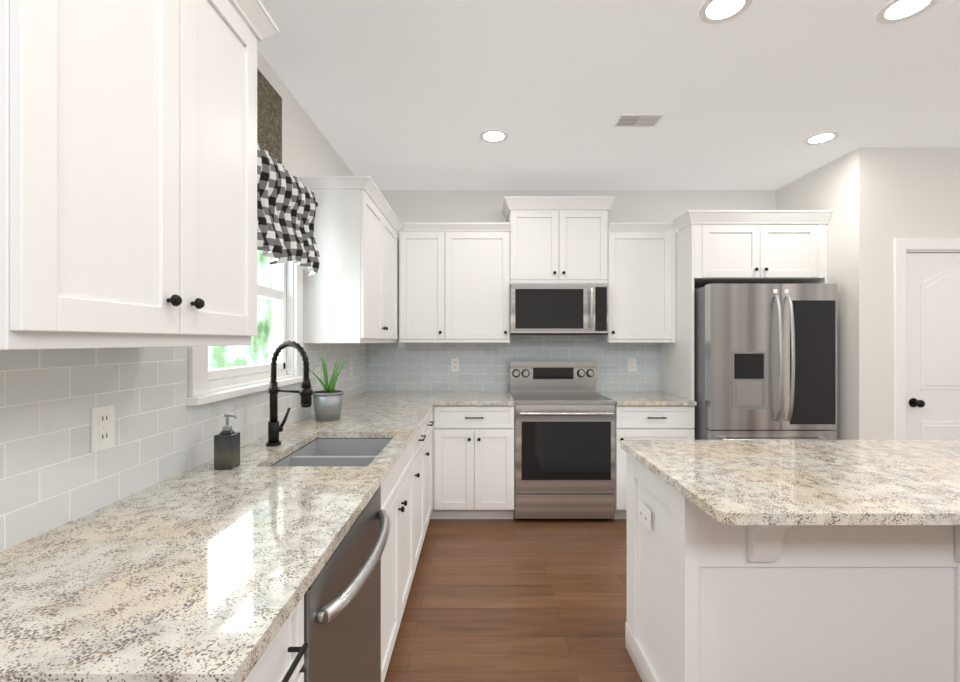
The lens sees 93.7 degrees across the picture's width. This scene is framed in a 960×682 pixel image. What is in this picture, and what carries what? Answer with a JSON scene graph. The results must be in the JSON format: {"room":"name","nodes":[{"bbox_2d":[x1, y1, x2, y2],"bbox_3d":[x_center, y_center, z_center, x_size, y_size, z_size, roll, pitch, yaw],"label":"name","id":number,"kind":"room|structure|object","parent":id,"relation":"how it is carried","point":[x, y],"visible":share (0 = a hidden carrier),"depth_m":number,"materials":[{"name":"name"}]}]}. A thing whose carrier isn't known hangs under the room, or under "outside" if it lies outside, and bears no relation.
{"room":"kitchen","nodes":[
{"label":"kitchen","id":0,"kind":"room"},
{"bbox_2d":[186,49,364,396],"bbox_3d":[-1.080,0.010,1.100,0.120,2.700,5.800,0,0,0],"label":"wall","id":1,"kind":"structure","parent":0,"point":[308,149],"depth_m":2.53,"materials":[{"name":"white paint"}]},
{"bbox_2d":[0,0,278,349],"bbox_3d":[-0.822,-0.478,1.006,0.393,0.983,0.793,0,0,0],"label":"upper cabinet","id":2,"kind":"object","parent":1,"relation":"attached to","point":[128,173],"visible":1,"depth_m":0.87,"materials":[{"name":"white wood"}]},
{"bbox_2d":[0,342,365,551],"bbox_3d":[-1.016,0.224,2.308,0.008,0.442,3.385,0,0,0],"label":"backsplash","id":3,"kind":"structure","parent":1,"relation":"attached to","point":[55,472],"depth_m":1.21,"materials":[{"name":"tile"}]},
{"bbox_2d":[91,404,114,452],"bbox_3d":[-1.008,0.233,1.205,0.007,0.116,0.072,0,0,0],"label":"electrical outlet","id":4,"kind":"object","parent":3,"relation":"attached to","point":[102,427],"visible":1,"depth_m":1.20,"materials":[{"name":"white plastic"}]},
{"bbox_2d":[315,367,319,386],"bbox_3d":[-1.008,0.223,2.800,0.007,0.116,0.072,0,0,0],"label":"electrical outlet","id":5,"kind":"object","parent":3,"relation":"attached to","point":[317,373],"visible":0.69,"depth_m":2.78,"materials":[{"name":"white plastic"}]},
{"bbox_2d":[349,361,352,375],"bbox_3d":[-1.008,0.215,3.520,0.007,0.116,0.072,0,0,0],"label":"electrical outlet","id":6,"kind":"object","parent":3,"relation":"attached to","point":[350,368],"visible":1,"depth_m":3.51,"materials":[{"name":"white plastic"}]},
{"bbox_2d":[186,251,309,405],"bbox_3d":[-1.038,-0.271,2.060,0.135,0.988,1.020,0,0,0],"label":"window","id":7,"kind":"structure","parent":1,"relation":"in","point":[199,391],"depth_m":2.23,"materials":[{"name":"white"}]},
{"bbox_2d":[257,68,281,163],"bbox_3d":[-1.006,-1.032,1.945,0.025,0.385,0.650,0,0,0],"label":"picture","id":8,"kind":"object","parent":1,"relation":"attached to","point":[269,119],"visible":0.17,"depth_m":2.12,"materials":[{"name":"brown"}]},
{"bbox_2d":[300,176,399,342],"bbox_3d":[-0.844,-0.461,3.122,0.347,0.948,1.065,0,0,0],"label":"upper cabinet","id":9,"kind":"object","parent":1,"relation":"attached to","point":[351,291],"depth_m":2.59,"materials":[{"name":"white wood"}]},
{"bbox_2d":[384,518,641,681],"bbox_3d":[1.790,1.410,1.100,5.860,0.100,6.040,0,0,0],"label":"floor","id":10,"kind":"structure","parent":0,"point":[503,600],"depth_m":2.31,"materials":[{"name":"brown wood"}]},
{"bbox_2d":[244,596,307,681],"bbox_3d":[-0.685,0.919,0.761,0.665,0.882,0.293,0,0,0],"label":"base cabinet","id":11,"kind":"object","parent":10,"relation":"on","point":[283,659],"depth_m":0.82,"materials":[{"name":"white wood"}]},
{"bbox_2d":[299,485,389,681],"bbox_3d":[-0.615,0.918,1.238,0.690,0.873,0.651,0,0,0],"label":"dishwasher","id":12,"kind":"object","parent":10,"relation":"on","point":[342,616],"visible":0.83,"depth_m":1.16,"materials":[{"name":"grey metal"}]},
{"bbox_2d":[380,481,415,681],"bbox_3d":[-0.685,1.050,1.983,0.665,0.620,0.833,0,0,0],"label":"base cabinet","id":13,"kind":"object","parent":10,"relation":"on","point":[398,498],"depth_m":1.93,"materials":[{"name":"white wood"}]},
{"bbox_2d":[383,417,427,565],"bbox_3d":[-0.685,0.919,2.630,0.665,0.882,0.580,0,0,0],"label":"base cabinet","id":14,"kind":"object","parent":10,"relation":"on","point":[412,465],"depth_m":2.63,"materials":[{"name":"white wood"}]},
{"bbox_2d":[0,391,435,681],"bbox_3d":[-0.674,0.461,2.301,0.689,0.030,3.396,0,0,0],"label":"countertop","id":15,"kind":"structure","parent":14,"relation":"on","point":[205,572],"depth_m":0.90,"materials":[{"name":"stone"}]},
{"bbox_2d":[214,413,239,469],"bbox_3d":[-0.884,0.350,1.585,0.074,0.190,0.062,0,0,0],"label":"soap dispenser","id":16,"kind":"object","parent":15,"relation":"on","point":[227,447],"visible":1,"depth_m":1.55,"materials":[{"name":"grey"}]},
{"bbox_2d":[266,340,312,446],"bbox_3d":[-0.801,0.222,1.910,0.227,0.448,0.176,0,0,0],"label":"faucet","id":17,"kind":"object","parent":15,"relation":"on","point":[305,392],"visible":1,"depth_m":1.91,"materials":[{"name":"black metal"}]},
{"bbox_2d":[310,355,349,420],"bbox_3d":[-0.851,0.263,2.563,0.216,0.365,0.248,0,0,0],"label":"potted plant","id":18,"kind":"object","parent":15,"relation":"on","point":[327,401],"visible":1,"depth_m":2.51,"materials":[{"name":"grey"}]},
{"bbox_2d":[271,438,392,465],"bbox_3d":[-0.600,0.588,1.905,0.416,0.222,0.626,0,0,0],"label":"sink","id":19,"kind":"object","parent":15,"relation":"in","point":[341,452],"visible":0.06,"depth_m":2.20,"materials":[{"name":"silver metal"}]},
{"bbox_2d":[428,411,431,523],"bbox_3d":[-0.685,0.919,3.081,0.665,0.882,0.562,0,0,0],"label":"base cabinet","id":20,"kind":"object","parent":10,"relation":"on","point":[430,415],"depth_m":3.23,"materials":[{"name":"white wood"}]},
{"bbox_2d":[444,406,513,518],"bbox_3d":[-0.058,0.919,3.659,0.628,0.882,0.679,0,0,0],"label":"base cabinet","id":21,"kind":"object","parent":10,"relation":"on","point":[454,462],"depth_m":3.35,"materials":[{"name":"white wood"}]},
{"bbox_2d":[436,391,514,405],"bbox_3d":[-0.037,0.461,3.651,0.585,0.030,0.696,0,0,0],"label":"countertop","id":22,"kind":"structure","parent":21,"relation":"on","point":[443,398],"depth_m":3.49,"materials":[{"name":"stone"}]},
{"bbox_2d":[509,361,615,519],"bbox_3d":[0.634,0.767,3.634,0.750,1.185,0.703,0,0,0],"label":"range","id":23,"kind":"object","parent":10,"relation":"on","point":[564,440],"visible":1,"depth_m":3.35,"materials":[{"name":"silver metal"}]},
{"bbox_2d":[614,405,694,518],"bbox_3d":[1.305,0.919,3.671,0.586,0.882,0.656,0,0,0],"label":"base cabinet","id":24,"kind":"object","parent":10,"relation":"on","point":[631,422],"depth_m":3.34,"materials":[{"name":"white wood"}]},
{"bbox_2d":[596,391,696,405],"bbox_3d":[1.305,0.461,3.660,0.585,0.030,0.679,0,0,0],"label":"countertop","id":25,"kind":"structure","parent":24,"relation":"on","point":[622,398],"depth_m":3.49,"materials":[{"name":"stone"}]},
{"bbox_2d":[660,210,832,400],"bbox_3d":[2.089,0.193,3.675,1.078,2.335,0.647,0,0,0],"label":"tall cabinet","id":26,"kind":"object","parent":10,"relation":"on","point":[751,254],"visible":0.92,"depth_m":3.41,"materials":[{"name":"white wood"}]},
{"bbox_2d":[694,284,836,439],"bbox_3d":[2.100,0.475,3.554,0.906,1.770,0.832,0,0,0],"label":"refrigerator","id":27,"kind":"object","parent":10,"relation":"on","point":[765,361],"visible":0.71,"depth_m":3.21,"materials":[{"name":"grey metal"}]},
{"bbox_2d":[625,456,959,681],"bbox_3d":[1.558,0.919,1.637,1.828,0.882,0.733,0,0,0],"label":"kitchen island","id":28,"kind":"object","parent":10,"relation":"on","point":[793,560],"depth_m":1.44,"materials":[{"name":"white wood"}]},
{"bbox_2d":[621,440,959,527],"bbox_3d":[1.562,0.461,1.597,1.876,0.030,0.867,0,0,0],"label":"island countertop","id":29,"kind":"structure","parent":28,"relation":"on","point":[736,483],"depth_m":1.45,"materials":[{"name":"beige stone"}]},
{"bbox_2d":[365,190,775,288],"bbox_3d":[0.745,0.010,4.060,3.770,2.700,0.120,0,0,0],"label":"wall","id":30,"kind":"structure","parent":0,"point":[486,206],"depth_m":4.00,"materials":[{"name":"white paint"}]},
{"bbox_2d":[399,228,454,342],"bbox_3d":[-0.447,-0.441,3.834,0.441,0.908,0.328,0,0,0],"label":"upper cabinet","id":31,"kind":"object","parent":30,"relation":"attached to","point":[454,287],"depth_m":3.68,"materials":[{"name":"white wood"}]},
{"bbox_2d":[455,228,510,342],"bbox_3d":[-0.051,-0.441,3.834,0.589,0.908,0.328,0,0,0],"label":"upper cabinet","id":32,"kind":"object","parent":30,"relation":"attached to","point":[482,259],"depth_m":3.68,"materials":[{"name":"white wood"}]},
{"bbox_2d":[366,335,659,390],"bbox_3d":[0.294,0.183,3.996,2.612,0.526,0.008,0,0,0],"label":"backsplash","id":33,"kind":"structure","parent":30,"relation":"attached to","point":[415,366],"depth_m":3.99,"materials":[{"name":"tile"}]},
{"bbox_2d":[451,358,458,371],"bbox_3d":[-0.222,0.213,3.988,0.072,0.116,0.007,0,0,0],"label":"electrical outlet","id":34,"kind":"object","parent":33,"relation":"attached to","point":[454,364],"visible":1,"depth_m":3.99,"materials":[{"name":"white plastic"}]},
{"bbox_2d":[628,358,635,371],"bbox_3d":[1.350,0.213,3.988,0.072,0.116,0.007,0,0,0],"label":"electrical outlet","id":35,"kind":"object","parent":33,"relation":"attached to","point":[631,364],"visible":1,"depth_m":3.99,"materials":[{"name":"white plastic"}]},
{"bbox_2d":[507,196,610,283],"bbox_3d":[0.644,-0.817,3.834,0.798,0.697,0.328,0,0,0],"label":"upper cabinet","id":36,"kind":"object","parent":30,"relation":"attached to","point":[555,239],"depth_m":3.67,"materials":[{"name":"white wood"}]},
{"bbox_2d":[510,283,607,334],"bbox_3d":[0.637,-0.256,3.767,0.780,0.412,0.446,0,0,0],"label":"over-the-range microwave","id":37,"kind":"object","parent":36,"relation":"attached to","point":[558,308],"visible":1,"depth_m":3.60,"materials":[{"name":"grey metal"}]},
{"bbox_2d":[598,228,676,342],"bbox_3d":[1.321,-0.441,3.834,0.554,0.908,0.328,0,0,0],"label":"upper cabinet","id":38,"kind":"object","parent":30,"relation":"attached to","point":[642,288],"depth_m":3.68,"materials":[{"name":"white wood"}]},
{"bbox_2d":[228,0,959,189],"bbox_3d":[1.790,-1.390,1.100,5.860,0.100,6.040,0,0,0],"label":"ceiling","id":39,"kind":"structure","parent":0,"point":[405,94],"depth_m":2.37,"materials":[{"name":"white paint"}]},
{"bbox_2d":[479,129,507,142],"bbox_3d":[0.090,-1.337,2.940,0.190,0.006,0.190,0,0,0],"label":"recessed light","id":40,"kind":"object","parent":39,"relation":"in","point":[493,136],"visible":1,"depth_m":2.94,"materials":[{"name":"white plastic"}]},
{"bbox_2d":[613,114,664,126],"bbox_3d":[0.960,-1.335,2.730,0.260,0.008,0.150,0,0,0],"label":"ceiling vent","id":41,"kind":"object","parent":39,"relation":"in","point":[638,120],"visible":1,"depth_m":2.72,"materials":[{"name":"white plastic"}]},
{"bbox_2d":[699,0,751,23],"bbox_3d":[0.980,-1.337,1.800,0.190,0.006,0.190,0,0,0],"label":"recessed light","id":42,"kind":"object","parent":39,"relation":"in","point":[716,11],"visible":1,"depth_m":1.82,"materials":[{"name":"white plastic"}]},
{"bbox_2d":[803,131,838,144],"bbox_3d":[2.250,-1.337,2.970,0.190,0.006,0.190,0,0,0],"label":"recessed light","id":43,"kind":"object","parent":39,"relation":"in","point":[820,138],"visible":1,"depth_m":2.97,"materials":[{"name":"white plastic"}]},
{"bbox_2d":[876,0,938,23],"bbox_3d":[1.710,-1.337,1.800,0.190,0.006,0.190,0,0,0],"label":"recessed light","id":44,"kind":"object","parent":39,"relation":"in","point":[893,11],"visible":1,"depth_m":1.82,"materials":[{"name":"white plastic"}]},
{"bbox_2d":[776,155,844,439],"bbox_3d":[2.690,0.010,3.680,0.120,2.700,0.880,0,0,0],"label":"wall","id":45,"kind":"structure","parent":0,"point":[822,188],"depth_m":3.34,"materials":[{"name":"white paint"}]},
{"bbox_2d":[845,148,959,439],"bbox_3d":[3.615,0.010,3.180,1.970,2.700,0.120,0,0,0],"label":"wall","id":46,"kind":"structure","parent":0,"point":[891,194],"depth_m":3.12,"materials":[{"name":"white paint"}]},
{"bbox_2d":[893,239,959,439],"bbox_3d":[3.340,0.328,3.171,0.950,2.065,0.138,0,0,0],"label":"door frame","id":47,"kind":"structure","parent":46,"relation":"attached to","point":[902,248],"depth_m":3.10,"materials":[{"name":"white wood"}]},
{"bbox_2d":[906,253,959,439],"bbox_3d":[3.340,0.368,3.123,0.772,1.968,0.108,0,0,0],"label":"pantry door","id":48,"kind":"structure","parent":46,"relation":"in","point":[932,346],"depth_m":3.14,"materials":[{"name":"white wood"}]},
{"label":"outside","id":49,"kind":"structure","parent":0,"visible":0},
{"bbox_2d":[208,250,271,369],"bbox_3d":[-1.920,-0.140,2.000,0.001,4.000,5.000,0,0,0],"label":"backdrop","id":50,"kind":"structure","parent":49,"point":[260,333],"depth_m":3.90,"materials":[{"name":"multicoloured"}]},
{"bbox_3d":[-0.969,-0.775,2.036,0.100,0.032,1.063,0,0,0],"label":"rod","id":51,"kind":"object","parent":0,"visible":0},
{"bbox_2d":[257,143,319,275],"bbox_3d":[-0.899,-0.564,2.002,0.076,0.468,0.886,0,0,0],"label":"valance curtain","id":52,"kind":"object","parent":51,"relation":"hanging from","point":[286,206],"visible":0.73,"depth_m":2.04,"materials":[{"name":"multicoloured fabric"}]}
]}

